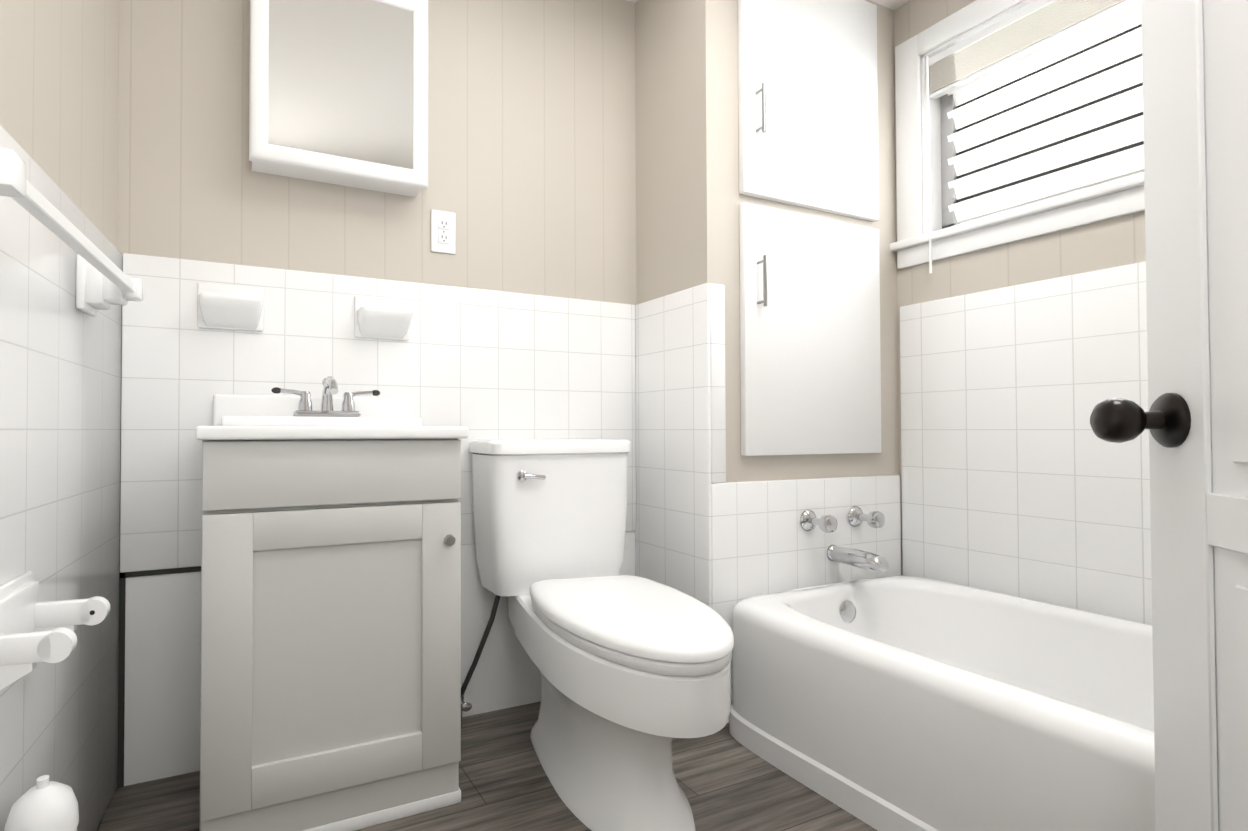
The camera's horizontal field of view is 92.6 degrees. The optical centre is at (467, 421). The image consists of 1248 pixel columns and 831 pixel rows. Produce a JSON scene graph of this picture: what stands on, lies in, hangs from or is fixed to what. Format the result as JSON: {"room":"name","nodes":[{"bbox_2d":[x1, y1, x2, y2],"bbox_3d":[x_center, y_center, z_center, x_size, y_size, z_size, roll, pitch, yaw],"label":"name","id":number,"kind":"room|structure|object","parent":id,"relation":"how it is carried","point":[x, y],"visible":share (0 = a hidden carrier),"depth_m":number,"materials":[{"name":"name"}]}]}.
{"room":"bathroom","nodes":[
{"label":"bathroom","id":0,"kind":"room"},
{"bbox_2d":[0,0,118,247],"bbox_3d":[-0.597,-0.293,0.437,0.120,2.235,2.086,0,-1,-17],"label":"wall","id":1,"kind":"structure","parent":0,"point":[59,75],"depth_m":1.04,"materials":[{"name":"beige paint"}]},
{"bbox_2d":[0,125,121,830],"bbox_3d":[-0.542,0.211,0.475,0.012,1.229,1.800,0,-1,-17],"label":"wall tile","id":2,"kind":"structure","parent":1,"relation":"attached to","point":[60,407],"depth_m":0.98,"materials":[{"name":"white tile"}]},
{"bbox_2d":[0,571,110,689],"bbox_3d":[-0.571,0.286,0.779,0.113,0.134,0.180,0,-1,-17],"label":"toilet paper holder","id":3,"kind":"object","parent":2,"relation":"attached to","point":[34,631],"visible":1,"depth_m":0.77,"materials":[{"name":"white ceramic"}]},
{"bbox_2d":[0,148,142,316],"bbox_3d":[-0.597,-0.257,0.845,0.098,0.100,0.605,0,-1,-17],"label":"towel rail","id":4,"kind":"object","parent":2,"relation":"attached to","point":[104,281],"visible":1,"depth_m":0.86,"materials":[{"name":"white ceramic"}]},
{"bbox_2d":[117,0,635,786],"bbox_3d":[0.287,-0.271,1.853,2.430,2.235,0.120,0,-1,-22],"label":"wall","id":5,"kind":"structure","parent":0,"point":[531,148],"depth_m":1.66,"materials":[{"name":"beige paint"}]},
{"bbox_2d":[249,0,427,196],"bbox_3d":[-0.328,-0.873,1.490,0.445,0.503,0.099,0,-1,-22],"label":"upper cabinet","id":6,"kind":"object","parent":5,"relation":"attached to","point":[338,92],"visible":1,"depth_m":1.45,"materials":[{"name":"white paint"}]},
{"bbox_2d":[118,531,634,787],"bbox_3d":[-0.128,0.588,1.600,1.456,0.508,0.008,0,-1,-22],"label":"wall","id":7,"kind":"structure","parent":5,"relation":"attached to","point":[159,682],"depth_m":1.37,"materials":[{"name":"white"}]},
{"bbox_2d":[120,253,647,578],"bbox_3d":[-0.122,0.228,1.606,1.468,1.229,0.012,0,-1,-22],"label":"tile wainscot","id":8,"kind":"structure","parent":5,"relation":"attached to","point":[494,364],"depth_m":1.54,"materials":[{"name":"white tile"}]},
{"bbox_2d":[431,209,454,253],"bbox_3d":[-0.070,-0.539,1.640,0.074,0.120,0.010,0,-1,-22],"label":"electrical outlet plate","id":9,"kind":"object","parent":5,"relation":"attached to","point":[442,231],"visible":1,"depth_m":1.64,"materials":[{"name":"white plastic"}]},
{"bbox_2d":[96,701,877,830],"bbox_3d":[0.470,0.857,0.902,3.000,0.050,1.986,0,-1,-22],"label":"floor","id":10,"kind":"structure","parent":0,"point":[726,780],"depth_m":1.29,"materials":[{"name":"wood"}]},
{"bbox_2d":[4,775,78,830],"bbox_3d":[-0.572,0.654,0.773,0.082,0.351,0.082,0,-1,-22],"label":"canister","id":11,"kind":"object","parent":10,"relation":"on","point":[44,804],"visible":1,"depth_m":0.76,"materials":[{"name":"white plastic"}]},
{"bbox_2d":[195,394,468,830],"bbox_3d":[-0.315,0.386,1.311,0.539,0.905,0.378,0,-1,-22],"label":"bathroom vanity","id":12,"kind":"object","parent":10,"relation":"on","point":[330,692],"visible":1,"depth_m":1.16,"materials":[{"name":"grey paint"}]},
{"bbox_2d":[271,376,379,416],"bbox_3d":[-0.326,-0.059,1.359,0.258,0.095,0.134,0,-1,-22],"label":"faucet","id":13,"kind":"object","parent":12,"relation":"on","point":[329,384],"visible":1,"depth_m":1.38,"materials":[{"name":"silver metal"}]},
{"bbox_2d":[461,439,733,830],"bbox_3d":[0.316,0.443,1.368,0.489,0.792,0.747,0,-1,-22],"label":"toilet","id":14,"kind":"object","parent":10,"relation":"on","point":[635,675],"visible":1,"depth_m":1.26,"materials":[{"name":"white ceramic"}]},
{"bbox_2d":[729,576,1155,830],"bbox_3d":[1.318,0.655,1.091,0.821,0.360,1.405,0,-1,-22],"label":"bathtub","id":15,"kind":"object","parent":10,"relation":"on","point":[900,703],"visible":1,"depth_m":1.26,"materials":[{"name":"white ceramic"}]},
{"bbox_2d":[635,0,898,482],"bbox_3d":[1.052,-0.270,1.937,0.950,2.235,0.306,0,-1,-22],"label":"wall","id":16,"kind":"structure","parent":0,"point":[689,198],"depth_m":1.74,"materials":[{"name":"beige paint"}]},
{"bbox_2d":[692,283,903,722],"bbox_3d":[1.044,0.230,1.751,0.824,1.229,0.017,0,-1,-22],"label":"tile wainscot","id":17,"kind":"structure","parent":16,"relation":"attached to","point":[751,540],"depth_m":1.66,"materials":[{"name":"white tile"}]},
{"bbox_2d":[800,506,888,572],"bbox_3d":[1.152,0.349,1.707,0.278,0.168,0.152,0,-1,-22],"label":"tub faucet","id":18,"kind":"object","parent":17,"relation":"attached to","point":[810,521],"visible":1,"depth_m":1.72,"materials":[{"name":"silver metal"}]},
{"bbox_2d":[738,0,880,455],"bbox_3d":[1.065,-0.630,1.754,0.590,1.460,0.049,0,-1,-22],"label":"doors","id":19,"kind":"structure","parent":16,"relation":"attached to","point":[810,370],"depth_m":1.75,"materials":[{"name":"white paint"}]},
{"bbox_2d":[627,0,909,9],"bbox_3d":[0.470,-1.428,0.937,3.000,0.050,1.986,0,-1,-22],"label":"ceiling","id":20,"kind":"structure","parent":0,"point":[893,4],"depth_m":1.91,"materials":[{"name":"white paint"}]},
{"bbox_2d":[894,0,1145,575],"bbox_3d":[1.790,-0.281,1.231,0.120,2.235,1.560,0,-1,-22],"label":"wall","id":21,"kind":"structure","parent":0,"point":[1111,242],"depth_m":1.67,"materials":[{"name":"beige paint"}]},
{"bbox_2d":[890,0,1144,268],"bbox_3d":[1.648,-0.886,1.528,0.150,0.746,0.924,0,-1,-22],"label":"window","id":22,"kind":"structure","parent":21,"relation":"in","point":[1062,117],"depth_m":1.69,"materials":[{"name":"white wood"}]},
{"bbox_2d":[926,0,1140,273],"bbox_3d":[1.616,-0.825,1.514,0.084,0.711,0.736,0,-1,-22],"label":"window blind","id":23,"kind":"object","parent":22,"relation":"attached to","point":[1035,26],"visible":1,"depth_m":1.68,"materials":[{"name":"white paint"}]},
{"bbox_2d":[904,261,1151,624],"bbox_3d":[1.704,0.223,1.253,0.017,1.229,1.440,0,-1,-22],"label":"tile wainscot","id":24,"kind":"structure","parent":21,"relation":"attached to","point":[1020,479],"depth_m":1.59,"materials":[{"name":"white tile"}]},
{"bbox_3d":[0.857,-0.298,0.070,2.730,2.235,0.120,0,-1,-22],"label":"wall","id":25,"kind":"structure","parent":0,"visible":0},
{"bbox_2d":[1090,0,1247,830],"bbox_3d":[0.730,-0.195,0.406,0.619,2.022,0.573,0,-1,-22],"label":"door","id":26,"kind":"structure","parent":25,"relation":"in","point":[1194,419],"depth_m":0.66,"materials":[{"name":"white paint"}]}
]}

